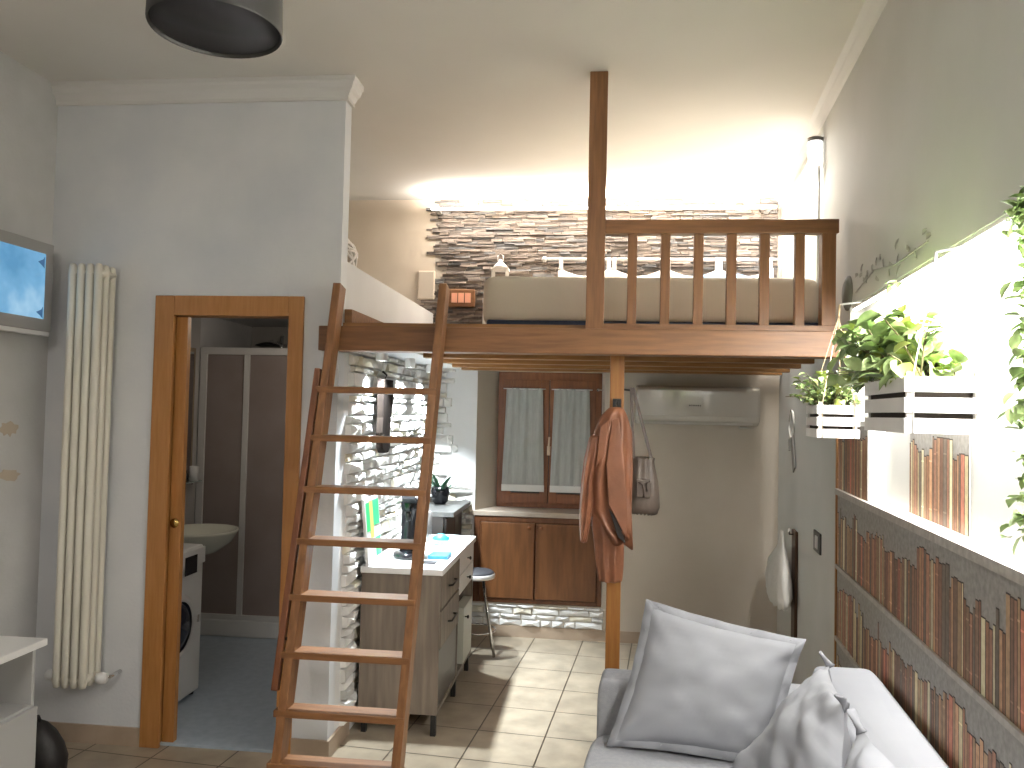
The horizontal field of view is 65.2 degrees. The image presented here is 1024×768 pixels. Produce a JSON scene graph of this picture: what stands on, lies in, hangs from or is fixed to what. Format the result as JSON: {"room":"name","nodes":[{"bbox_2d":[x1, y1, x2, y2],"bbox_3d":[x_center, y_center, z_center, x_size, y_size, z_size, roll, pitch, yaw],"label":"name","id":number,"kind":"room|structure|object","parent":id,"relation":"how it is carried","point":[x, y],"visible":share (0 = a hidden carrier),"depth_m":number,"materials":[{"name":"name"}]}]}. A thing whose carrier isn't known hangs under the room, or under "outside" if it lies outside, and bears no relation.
{"room":"studio apartment","nodes":[
{"label":"studio apartment","id":0,"kind":"room"},
{"bbox_2d":[0,51,251,637],"bbox_3d":[-2.556,0.070,2.691,0.281,3.190,7.900,1,-2,6],"label":"wall","id":1,"kind":"structure","parent":0,"point":[28,108],"depth_m":3.77,"materials":[{"name":"grey paint"}]},
{"bbox_2d":[0,421,18,436],"bbox_3d":[-2.312,0.207,3.676,0.002,0.073,0.121,1,-2,6],"label":"worn patch","id":2,"kind":"object","parent":1,"relation":"attached to","point":[8,428],"visible":1,"depth_m":3.67,"materials":[{"name":"beige paint"}]},
{"bbox_2d":[0,469,20,480],"bbox_3d":[-2.315,0.421,3.683,0.002,0.060,0.152,1,-2,6],"label":"worn patch","id":3,"kind":"object","parent":1,"relation":"attached to","point":[8,475],"visible":1,"depth_m":3.69,"materials":[{"name":"beige paint"}]},
{"bbox_2d":[0,229,53,336],"bbox_3d":[-2.275,-0.458,3.449,0.099,0.437,0.748,1,-2,6],"label":"television","id":4,"kind":"object","parent":1,"relation":"attached to","point":[26,264],"visible":1,"depth_m":3.63,"materials":[{"name":"grey plastic"},{"name":"glass screen"}]},
{"bbox_2d":[184,318,200,524],"bbox_3d":[-2.324,0.601,4.825,0.008,2.258,1.650,1,-2,6],"label":"wall","id":5,"kind":"structure","parent":0,"point":[196,322],"depth_m":5.62,"materials":[{"name":"grey paint"}]},
{"bbox_2d":[186,347,195,476],"bbox_3d":[-2.245,0.191,5.360,0.015,0.900,0.440,1,-2,6],"label":"bathroom mirror","id":6,"kind":"object","parent":5,"relation":"attached to","point":[193,350],"visible":0.26,"depth_m":5.53,"materials":[{"name":"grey mirror"}]},
{"bbox_2d":[186,480,201,484],"bbox_3d":[-2.217,0.673,5.355,0.090,0.028,0.410,1,-2,6],"label":"glass shelf","id":7,"kind":"object","parent":5,"relation":"attached to","point":[189,482],"visible":0.36,"depth_m":5.45,"materials":[{"name":"grey glass"}]},
{"bbox_2d":[189,466,198,480],"bbox_3d":[-2.186,0.615,5.499,0.060,0.100,0.060,1,-2,6],"label":"toothbrush cup","id":8,"kind":"object","parent":7,"relation":"on","point":[194,470],"visible":1,"depth_m":5.47,"materials":[{"name":"white"}]},
{"bbox_2d":[34,101,351,739],"bbox_3d":[-1.550,0.132,3.885,1.470,3.190,0.090,1,-2,6],"label":"wall","id":9,"kind":"structure","parent":0,"point":[207,199],"depth_m":3.86,"materials":[{"name":"white paint"}]},
{"bbox_2d":[44,263,121,689],"bbox_3d":[-2.008,0.421,3.790,0.310,1.975,0.174,1,-2,6],"label":"radiator","id":10,"kind":"object","parent":9,"relation":"attached to","point":[79,595],"visible":1,"depth_m":3.72,"materials":[{"name":"beige metal"}]},
{"bbox_2d":[48,721,348,756],"bbox_3d":[-1.567,1.687,3.930,1.482,0.085,0.312,1,-2,6],"label":"baseboard","id":11,"kind":"structure","parent":9,"relation":"attached to","point":[70,732],"depth_m":3.81,"materials":[{"name":"beige tile"}]},
{"bbox_2d":[51,75,363,107],"bbox_3d":[-1.490,-1.412,3.905,1.528,0.100,0.148,1,-2,6],"label":"trim","id":12,"kind":"structure","parent":9,"relation":"attached to","point":[348,88],"depth_m":3.85,"materials":[{"name":"white paint"}]},
{"bbox_2d":[139,295,304,753],"bbox_3d":[-1.370,0.655,3.837,0.741,2.150,0.108,1,-2,6],"label":"door frame","id":13,"kind":"structure","parent":9,"relation":"in","point":[174,315],"depth_m":3.83,"materials":[{"name":"orange wood"}]},
{"bbox_2d":[218,318,288,326],"bbox_3d":[-1.506,-0.523,5.212,1.510,0.050,2.510,1,-2,6],"label":"ceiling","id":14,"kind":"structure","parent":0,"point":[247,323],"depth_m":6.14,"materials":[{"name":"white paint"}]},
{"bbox_2d":[251,327,287,347],"bbox_3d":[-1.348,0.619,6.467,1.600,2.400,0.100,1,-2,6],"label":"wall","id":15,"kind":"structure","parent":0,"point":[259,334],"depth_m":6.52,"materials":[{"name":"grey tile"}]},
{"bbox_2d":[255,336,286,347],"bbox_3d":[-1.856,-0.295,6.262,0.180,0.190,0.460,1,-2,6],"label":"shower head","id":16,"kind":"object","parent":15,"relation":"attached to","point":[270,343],"visible":0.94,"depth_m":6.16,"materials":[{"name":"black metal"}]},
{"bbox_2d":[65,635,637,767],"bbox_3d":[-0.694,1.736,2.267,5.000,0.112,8.900,1,-2,11],"label":"floor","id":17,"kind":"structure","parent":0,"point":[533,704],"depth_m":4.21,"materials":[{"name":"beige tile"}]},
{"bbox_2d":[0,636,47,767],"bbox_3d":[-2.205,1.325,2.442,0.513,0.680,1.570,1,-2,6],"label":"media cabinet","id":18,"kind":"object","parent":17,"relation":"on","point":[18,712],"visible":1,"depth_m":3.13,"materials":[{"name":"white laminate"}]},
{"bbox_2d":[35,715,68,767],"bbox_3d":[-2.041,1.573,3.497,0.184,0.262,0.169,2,-2,-17],"label":"backpack","id":19,"kind":"object","parent":17,"relation":"on","point":[51,749],"visible":0.56,"depth_m":3.46,"materials":[{"name":"black fabric"}]},
{"bbox_2d":[178,543,205,700],"bbox_3d":[-1.998,1.305,4.262,0.510,0.828,0.570,1,-2,6],"label":"washing machine","id":20,"kind":"object","parent":17,"relation":"on","point":[193,554],"visible":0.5,"depth_m":4.39,"materials":[{"name":"white"}]},
{"bbox_2d":[184,524,238,554],"bbox_3d":[-2.013,1.272,4.944,0.605,0.938,0.510,1,-2,6],"label":"washbasin","id":21,"kind":"object","parent":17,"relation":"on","point":[214,537],"visible":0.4,"depth_m":4.90,"materials":[{"name":"beige ceramic"}]},
{"bbox_2d":[195,347,287,638],"bbox_3d":[-1.448,0.777,5.979,1.490,2.023,0.840,1,-2,6],"label":"shower enclosure","id":22,"kind":"object","parent":17,"relation":"on","point":[242,391],"visible":0.33,"depth_m":5.62,"materials":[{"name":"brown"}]},
{"bbox_2d":[200,618,278,638],"bbox_3d":[-1.469,1.728,5.947,1.490,0.118,0.840,1,-2,6],"label":"shower tray","id":23,"kind":"object","parent":22,"relation":"on","point":[265,628],"depth_m":5.57,"materials":[{"name":"white ceramic"}]},
{"bbox_2d":[266,283,449,767],"bbox_3d":[-0.646,0.631,3.431,0.627,2.194,0.497,1,-2,6],"label":"ladder","id":24,"kind":"object","parent":17,"relation":"on","point":[304,539],"visible":1,"depth_m":3.37,"materials":[{"name":"brown wood"}]},
{"bbox_2d":[358,534,475,736],"bbox_3d":[-0.497,1.357,4.538,0.439,0.832,1.100,1,-2,6],"label":"sideboard","id":25,"kind":"object","parent":17,"relation":"on","point":[443,641],"visible":0.83,"depth_m":4.02,"materials":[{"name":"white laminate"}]},
{"bbox_2d":[361,495,381,565],"bbox_3d":[-0.728,0.755,4.163,0.048,0.331,0.258,1,-2,6],"label":"print","id":26,"kind":"object","parent":25,"relation":"on","point":[370,515],"visible":0.89,"depth_m":4.13,"materials":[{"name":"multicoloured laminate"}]},
{"bbox_2d":[393,496,431,559],"bbox_3d":[-0.542,0.761,4.330,0.189,0.344,0.246,1,-2,6],"label":"coffee machine","id":27,"kind":"object","parent":25,"relation":"on","point":[409,503],"visible":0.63,"depth_m":4.33,"materials":[{"name":"black"}]},
{"bbox_2d":[360,534,475,575],"bbox_3d":[-0.496,0.957,4.553,0.423,0.032,1.100,1,-2,6],"label":"countertop","id":28,"kind":"structure","parent":25,"relation":"on","point":[458,545],"depth_m":4.21,"materials":[{"name":"white laminate"}]},
{"bbox_2d":[424,560,437,563],"bbox_3d":[-0.428,0.927,4.159,0.070,0.004,0.070,1,-2,6],"label":"note card","id":29,"kind":"object","parent":25,"relation":"on","point":[425,562],"visible":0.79,"depth_m":4.15,"materials":[{"name":"white paper"}]},
{"bbox_2d":[428,551,451,559],"bbox_3d":[-0.388,0.926,4.321,0.105,0.020,0.140,1,-2,6],"label":"packet","id":30,"kind":"object","parent":25,"relation":"on","point":[439,555],"visible":1,"depth_m":4.27,"materials":[{"name":"blue plastic"}]},
{"bbox_2d":[429,500,470,534],"bbox_3d":[-0.479,1.319,5.469,0.265,0.972,0.690,1,-2,6],"label":"base cabinet","id":31,"kind":"object","parent":17,"relation":"on","point":[446,518],"visible":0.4,"depth_m":5.32,"materials":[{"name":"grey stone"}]},
{"bbox_2d":[429,500,470,516],"bbox_3d":[-0.469,0.849,5.485,0.265,0.032,0.690,1,-2,6],"label":"countertop","id":32,"kind":"structure","parent":31,"relation":"on","point":[451,508],"depth_m":5.37,"materials":[{"name":"grey stone"}]},
{"bbox_2d":[431,474,468,504],"bbox_3d":[-0.483,0.727,5.580,0.244,0.219,0.306,3,-2,-36],"label":"agave","id":33,"kind":"object","parent":32,"relation":"on","point":[440,494],"visible":0.94,"depth_m":5.53,"materials":[{"name":"black"}]},
{"bbox_2d":[471,567,495,657],"bbox_3d":[-0.243,1.526,5.381,0.282,0.550,0.282,1,-2,-5],"label":"round stool","id":34,"kind":"object","parent":17,"relation":"on","point":[479,573],"visible":0.56,"depth_m":5.31,"materials":[{"name":"black"}]},
{"bbox_2d":[318,309,845,668],"bbox_3d":[0.467,0.747,4.637,2.562,2.100,2.175,1,-2,6],"label":"platform","id":35,"kind":"object","parent":17,"relation":"on","point":[480,347],"visible":0.83,"depth_m":3.68,"materials":[{"name":"brown wood"}]},
{"bbox_2d":[376,353,387,360],"bbox_3d":[-0.675,-0.147,4.159,0.064,0.055,0.064,1,-2,6],"label":"light","id":36,"kind":"object","parent":35,"relation":"attached to","point":[379,356],"visible":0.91,"depth_m":4.13,"materials":[{"name":"white plastic"}]},
{"bbox_2d":[405,358,414,367],"bbox_3d":[-0.609,-0.125,4.785,0.064,0.055,0.064,1,-2,6],"label":"light","id":37,"kind":"object","parent":35,"relation":"attached to","point":[409,362],"visible":1,"depth_m":4.76,"materials":[{"name":"white plastic"}]},
{"bbox_2d":[426,364,430,372],"bbox_3d":[-0.546,-0.104,5.371,0.064,0.055,0.064,1,-2,6],"label":"light","id":38,"kind":"object","parent":35,"relation":"attached to","point":[428,366],"visible":0.45,"depth_m":5.34,"materials":[{"name":"white plastic"}]},
{"bbox_2d":[579,407,632,582],"bbox_3d":[0.439,0.510,3.699,0.247,0.810,0.152,1,-2,9],"label":"coat","id":39,"kind":"object","parent":35,"relation":"hanging from","point":[607,472],"visible":1,"depth_m":3.65,"materials":[{"name":"brown fabric"}]},
{"bbox_2d":[613,389,629,406],"bbox_3d":[0.524,0.082,3.830,0.117,0.137,0.050,3,-3,-42],"label":"coat hook","id":40,"kind":"object","parent":35,"relation":"attached to","point":[616,402],"visible":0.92,"depth_m":3.81,"materials":[{"name":"grey metal"}]},
{"bbox_2d":[630,387,659,515],"bbox_3d":[0.626,0.319,3.805,0.161,0.608,0.136,1,-2,6],"label":"handbag","id":41,"kind":"object","parent":40,"relation":"hanging from","point":[645,489],"visible":0.85,"depth_m":3.78,"materials":[{"name":"beige fabric"}]},
{"bbox_2d":[483,276,817,325],"bbox_3d":[0.774,-0.373,4.858,1.724,0.292,1.682,1,-2,6],"label":"mattress","id":42,"kind":"object","parent":35,"relation":"on","point":[506,299],"visible":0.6,"depth_m":4.04,"materials":[{"name":"beige fabric"},{"name":"navy fabric"}]},
{"bbox_2d":[703,274,754,277],"bbox_3d":[1.449,-0.628,5.412,0.420,0.267,0.276,1,-2,6],"label":"pillow","id":43,"kind":"object","parent":42,"relation":"on","point":[705,275],"visible":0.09,"depth_m":5.44,"materials":[{"name":"white fabric"}]},
{"bbox_2d":[585,71,838,330],"bbox_3d":[0.898,-0.828,3.614,1.105,1.182,0.070,1,-2,6],"label":"loft railing","id":44,"kind":"object","parent":35,"relation":"on","point":[598,227],"visible":0.93,"depth_m":3.59,"materials":[{"name":"brown wood"}]},
{"bbox_2d":[807,136,822,322],"bbox_3d":[1.551,-0.755,4.107,0.080,1.039,0.080,1,-2,11],"label":"lamp","id":45,"kind":"object","parent":35,"relation":"on","point":[814,143],"visible":0.63,"depth_m":4.10,"materials":[{"name":"silver metal"}]},
{"bbox_3d":[-0.097,-0.408,5.712,0.210,0.383,0.190,1,-2,6],"label":"stand","id":46,"kind":"object","parent":35,"relation":"on","visible":0},
{"bbox_2d":[491,254,509,276],"bbox_3d":[-0.085,-0.767,5.718,0.130,0.335,0.120,1,-2,6],"label":"lantern","id":47,"kind":"object","parent":46,"relation":"on","point":[499,266],"visible":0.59,"depth_m":5.68,"materials":[{"name":"white ceramic"}]},
{"bbox_2d":[583,666,948,767],"bbox_3d":[0.606,1.339,1.997,1.013,0.746,2.291,1,-2,11],"label":"sofa","id":48,"kind":"object","parent":17,"relation":"on","point":[888,726],"visible":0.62,"depth_m":2.71,"materials":[{"name":"grey fabric"}]},
{"bbox_2d":[583,735,732,767],"bbox_3d":[0.506,1.392,1.927,0.845,0.234,2.080,1,-2,11],"label":"seat cushion","id":49,"kind":"object","parent":48,"relation":"on","point":[599,755],"depth_m":2.79,"materials":[{"name":"grey fabric"}]},
{"bbox_2d":[606,599,805,761],"bbox_3d":[0.699,1.064,2.877,0.700,0.502,0.228,1,-2,11],"label":"sofa cushion","id":50,"kind":"object","parent":48,"relation":"on","point":[699,685],"visible":0.96,"depth_m":2.83,"materials":[{"name":"grey fabric"}]},
{"bbox_2d":[731,650,850,767],"bbox_3d":[0.838,1.065,2.372,0.362,0.437,0.777,1,-2,11],"label":"sofa cushion","id":51,"kind":"object","parent":48,"relation":"on","point":[808,729],"visible":0.98,"depth_m":2.29,"materials":[{"name":"grey fabric"}]},
{"bbox_2d":[844,708,895,767],"bbox_3d":[0.794,1.022,1.713,0.226,0.460,0.528,1,-2,-3],"label":"sofa cushion","id":52,"kind":"object","parent":48,"relation":"on","point":[863,753],"visible":1,"depth_m":1.88,"materials":[{"name":"fabric"}]},
{"bbox_2d":[347,239,357,266],"bbox_3d":[-0.998,-0.698,4.434,0.281,0.292,0.293,1,-2,6],"label":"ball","id":53,"kind":"object","parent":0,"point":[351,259],"visible":0.08,"depth_m":4.39,"materials":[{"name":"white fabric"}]},
{"bbox_2d":[334,262,432,731],"bbox_3d":[-0.736,0.618,5.089,0.090,2.335,2.510,1,-2,6],"label":"wall","id":54,"kind":"structure","parent":0,"point":[366,295],"depth_m":4.20,"materials":[{"name":"white paint"}]},
{"bbox_2d":[338,352,605,725],"bbox_3d":[-0.067,0.788,4.813,1.306,1.846,2.034,1,-2,6],"label":"cladding","id":55,"kind":"object","parent":54,"relation":"attached to","point":[390,525],"visible":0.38,"depth_m":4.68,"materials":[{"name":"white stone"}]},
{"bbox_2d":[376,371,393,452],"bbox_3d":[-0.693,0.148,4.324,0.049,0.445,0.215,1,-2,6],"label":"wooden plank","id":56,"kind":"object","parent":55,"relation":"attached to","point":[384,401],"visible":0.92,"depth_m":4.25,"materials":[{"name":"brown wood"}]},
{"bbox_2d":[0,0,864,199],"bbox_3d":[-0.622,-1.545,2.377,5.000,0.100,8.900,1,-2,11],"label":"ceiling","id":57,"kind":"structure","parent":0,"point":[460,99],"depth_m":3.71,"materials":[{"name":"paint"}]},
{"bbox_2d":[145,0,282,58],"bbox_3d":[-0.682,-1.168,1.875,0.300,0.690,0.300,1,-2,11],"label":"pendant lamp","id":58,"kind":"object","parent":57,"relation":"hanging from","point":[236,29],"visible":1,"depth_m":1.85,"materials":[{"name":"black"}]},
{"bbox_2d":[431,486,449,504],"bbox_3d":[-0.500,0.775,5.576,0.130,0.120,0.130,1,-2,6],"label":"pot","id":59,"kind":"object","parent":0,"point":[440,495],"depth_m":5.53,"materials":[{"name":"black ceramic"}]},
{"bbox_2d":[432,368,477,602],"bbox_3d":[-0.416,0.827,6.089,0.340,2.000,0.440,1,-2,6],"label":"wall","id":60,"kind":"structure","parent":0,"point":[462,416],"depth_m":5.88,"materials":[{"name":"white paint"}]},
{"bbox_2d":[348,200,780,633],"bbox_3d":[-0.001,0.240,6.066,4.350,3.190,0.440,1,-2,6],"label":"wall","id":61,"kind":"structure","parent":0,"point":[706,550],"depth_m":5.69,"materials":[{"name":"beige paint"}]},
{"bbox_2d":[417,271,434,299],"bbox_3d":[-0.636,-0.732,5.933,0.130,0.215,0.027,1,-2,6],"label":"cover plate","id":62,"kind":"object","parent":61,"relation":"attached to","point":[426,279],"visible":1,"depth_m":5.92,"materials":[{"name":"beige paint"}]},
{"bbox_2d":[473,515,600,606],"bbox_3d":[0.199,1.281,5.936,0.928,0.618,0.381,1,-2,6],"label":"base cabinet","id":63,"kind":"object","parent":61,"relation":"attached to","point":[533,560],"visible":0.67,"depth_m":5.76,"materials":[{"name":"brown wood"}]},
{"bbox_2d":[469,506,591,519],"bbox_3d":[0.198,0.952,5.926,1.000,0.035,0.305,1,-2,6],"label":"window sill slab","id":64,"kind":"structure","parent":63,"relation":"on","point":[495,510],"depth_m":5.81,"materials":[{"name":"beige stone"}]},
{"bbox_2d":[496,372,602,508],"bbox_3d":[0.286,0.426,6.066,0.802,1.030,0.195,1,-2,6],"label":"window","id":65,"kind":"structure","parent":61,"relation":"in","point":[548,381],"depth_m":6.08,"materials":[{"name":"red wood"}]},
{"bbox_2d":[501,388,545,491],"bbox_3d":[0.088,0.422,6.066,0.323,0.780,0.016,1,-2,6],"label":"curtain","id":66,"kind":"object","parent":65,"relation":"hanging from","point":[523,452],"visible":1,"depth_m":6.06,"materials":[{"name":"white fabric"}]},
{"bbox_2d":[548,381,550,479],"bbox_3d":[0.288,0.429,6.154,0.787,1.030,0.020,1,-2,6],"label":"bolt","id":67,"kind":"object","parent":65,"relation":"attached to","point":[550,381],"depth_m":6.15,"materials":[{"name":"brown wood"}]},
{"bbox_2d":[550,389,592,492],"bbox_3d":[0.445,0.428,6.027,0.308,0.780,0.016,1,-2,6],"label":"curtain","id":68,"kind":"object","parent":65,"relation":"hanging from","point":[571,408],"visible":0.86,"depth_m":6.03,"materials":[{"name":"white fabric"}]},
{"bbox_2d":[471,624,639,643],"bbox_3d":[0.597,1.797,5.719,2.430,0.080,0.012,1,-2,6],"label":"baseboard","id":69,"kind":"structure","parent":61,"relation":"attached to","point":[501,630],"depth_m":5.75,"materials":[{"name":"beige tile"}]},
{"bbox_2d":[417,197,777,323],"bbox_3d":[0.579,-0.787,5.805,2.619,1.130,0.031,1,-2,6],"label":"cladding","id":70,"kind":"object","parent":61,"relation":"attached to","point":[471,244],"visible":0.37,"depth_m":5.85,"materials":[{"name":"brown stone"}]},
{"bbox_2d":[448,289,474,306],"bbox_3d":[-0.369,-0.630,5.885,0.195,0.130,0.060,1,-2,6],"label":"switch plate","id":71,"kind":"object","parent":70,"relation":"attached to","point":[457,297],"visible":0.88,"depth_m":5.86,"materials":[{"name":"brown wood"}]},
{"bbox_2d":[431,206,776,214],"bbox_3d":[0.630,-1.241,5.733,2.420,0.018,0.195,1,-2,6],"label":"led strip","id":72,"kind":"object","parent":70,"relation":"attached to","point":[438,210],"visible":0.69,"depth_m":5.64,"materials":[{"name":"white"}]},
{"bbox_2d":[542,256,778,277],"bbox_3d":[1.036,-0.712,5.671,1.660,0.390,0.116,1,-2,6],"label":"headboard","id":73,"kind":"object","parent":70,"relation":"attached to","point":[610,272],"visible":0.16,"depth_m":5.67,"materials":[{"name":"white"}]},
{"bbox_2d":[670,268,720,277],"bbox_3d":[1.272,-0.665,5.626,0.380,0.305,0.080,1,-2,6],"label":"cushion","id":74,"kind":"object","parent":73,"relation":"on","point":[717,270],"depth_m":5.61,"materials":[{"name":"white fabric"}]},
{"bbox_2d":[718,268,773,277],"bbox_3d":[1.629,-0.659,5.588,0.380,0.305,0.080,1,-2,6],"label":"cushion","id":75,"kind":"object","parent":73,"relation":"on","point":[720,271],"depth_m":5.58,"materials":[{"name":"white fabric"}]},
{"bbox_2d":[635,385,759,428],"bbox_3d":[1.289,0.165,5.605,0.840,0.295,0.210,1,-2,6],"label":"air conditioner","id":76,"kind":"object","parent":61,"relation":"attached to","point":[672,405],"visible":0.92,"depth_m":5.51,"materials":[{"name":"grey plastic"}]},
{"bbox_2d":[777,0,1023,683],"bbox_3d":[1.254,0.125,1.837,0.260,3.190,8.500,1,-2,11],"label":"wall","id":77,"kind":"structure","parent":0,"point":[925,129],"depth_m":2.52,"materials":[{"name":"paint"}]},
{"bbox_2d":[788,409,795,472],"bbox_3d":[1.736,0.350,4.955,0.015,0.386,0.283,1,-2,11],"label":"lanyard","id":78,"kind":"object","parent":77,"relation":"hanging from","point":[791,448],"visible":1,"depth_m":4.91,"materials":[{"name":"white fabric"}]},
{"bbox_2d":[788,529,797,637],"bbox_3d":[1.669,1.226,4.773,0.049,0.705,0.140,1,-2,11],"label":"strap","id":79,"kind":"object","parent":77,"relation":"attached to","point":[794,563],"visible":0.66,"depth_m":4.71,"materials":[{"name":"black fabric"}]},
{"bbox_2d":[765,528,792,610],"bbox_3d":[1.638,1.107,4.926,0.139,0.478,0.671,1,-2,11],"label":"bag","id":80,"kind":"object","parent":79,"relation":"hanging from","point":[778,578],"visible":1,"depth_m":4.72,"materials":[{"name":"white plastic"}]},
{"bbox_2d":[813,529,821,554],"bbox_3d":[1.552,0.804,4.073,0.014,0.105,0.180,1,-2,11],"label":"light switch","id":81,"kind":"object","parent":77,"relation":"attached to","point":[817,537],"visible":1,"depth_m":4.04,"materials":[{"name":"grey"}]},
{"bbox_2d":[774,0,887,204],"bbox_3d":[1.095,-1.452,1.724,0.055,0.055,8.100,1,-2,11],"label":"trim","id":82,"kind":"structure","parent":77,"relation":"attached to","point":[871,10],"depth_m":3.65,"materials":[{"name":"white"}]},
{"bbox_2d":[806,301,862,438],"bbox_3d":[1.314,-0.060,3.240,0.190,0.551,0.267,1,-2,11],"label":"crate","id":83,"kind":"object","parent":77,"relation":"hanging from","point":[823,421],"visible":0.98,"depth_m":3.12,"materials":[{"name":"white paint"}]},
{"bbox_2d":[785,371,863,405],"bbox_3d":[1.248,0.034,3.251,0.286,0.195,0.360,1,-2,11],"label":"plant","id":84,"kind":"object","parent":83,"relation":"in","point":[814,394],"visible":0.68,"depth_m":3.17,"materials":[{"name":"green plant"}]},
{"bbox_2d":[842,276,852,310],"bbox_3d":[1.446,-0.392,3.461,0.018,0.152,0.176,1,-2,11],"label":"wall plaque","id":85,"kind":"object","parent":77,"relation":"attached to","point":[847,289],"visible":0.95,"depth_m":3.42,"materials":[{"name":"grey paint"}]},
{"bbox_2d":[837,426,868,500],"bbox_3d":[1.417,0.316,3.336,0.005,0.285,0.557,1,-2,11],"label":"strip","id":86,"kind":"object","parent":77,"relation":"attached to","point":[852,479],"visible":0.84,"depth_m":3.27,"materials":[{"name":"paper"}]},
{"bbox_2d":[855,228,930,292],"bbox_3d":[1.325,-0.426,2.830,0.021,0.157,0.990,1,-2,11],"label":"leaf garland","id":87,"kind":"object","parent":77,"relation":"attached to","point":[924,230],"visible":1,"depth_m":2.71,"materials":[{"name":"grey"}]},
{"bbox_2d":[885,280,911,316],"bbox_3d":[1.183,-0.184,2.415,0.085,0.305,0.389,1,-2,20],"label":"vine","id":88,"kind":"object","parent":77,"relation":"attached to","point":[897,284],"visible":0.31,"depth_m":2.55,"materials":[{"name":"yellow"}]},
{"bbox_2d":[864,246,985,434],"bbox_3d":[1.091,-0.120,2.129,0.194,0.496,0.417,1,-2,11],"label":"hanging planter","id":89,"kind":"object","parent":77,"relation":"hanging from","point":[909,403],"visible":0.98,"depth_m":1.94,"materials":[{"name":"white paint"}]},
{"bbox_2d":[826,304,968,394],"bbox_3d":[1.080,-0.080,2.353,0.286,0.267,0.928,1,-2,11],"label":"plant","id":90,"kind":"object","parent":89,"relation":"in","point":[887,349],"visible":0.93,"depth_m":2.12,"materials":[{"name":"green plant"}]},
{"bbox_2d":[834,438,1023,767],"bbox_3d":[1.047,0.922,1.421,0.074,1.560,4.464,1,-2,11],"label":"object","id":91,"kind":"object","parent":77,"relation":"attached to","point":[934,611],"visible":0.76,"depth_m":2.23,"materials":[{"name":"wood"}]},
{"bbox_2d":[853,214,1010,310],"bbox_3d":[1.130,-0.383,1.753,0.024,0.017,3.350,1,-2,11],"label":"led strip","id":92,"kind":"object","parent":77,"relation":"attached to","point":[1000,224],"visible":0.83,"depth_m":2.25,"materials":[{"name":"white"}]},
{"bbox_2d":[909,433,970,536],"bbox_3d":[1.301,0.274,2.452,0.005,0.305,0.555,1,-2,11],"label":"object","id":93,"kind":"object","parent":77,"relation":"attached to","point":[940,464],"visible":0.98,"depth_m":2.40,"materials":[{"name":"wood"}]},
{"bbox_2d":[996,186,1023,554],"bbox_3d":[1.004,-0.035,1.546,0.114,0.745,0.228,0,-2,35],"label":"vine","id":94,"kind":"object","parent":77,"relation":"hanging from","point":[1016,213],"visible":1,"depth_m":1.53,"materials":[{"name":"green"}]},
{"bbox_3d":[-0.401,0.930,4.745,0.250,0.040,0.250,1,-2,6],"label":"glass dish","id":95,"kind":"object","parent":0,"visible":0},
{"bbox_2d":[432,534,449,542],"bbox_3d":[-0.422,0.913,4.738,0.110,0.052,0.105,1,-2,6],"label":"sachet","id":96,"kind":"object","parent":95,"relation":"in","point":[439,538],"visible":1,"depth_m":4.70,"materials":[{"name":"plastic"}]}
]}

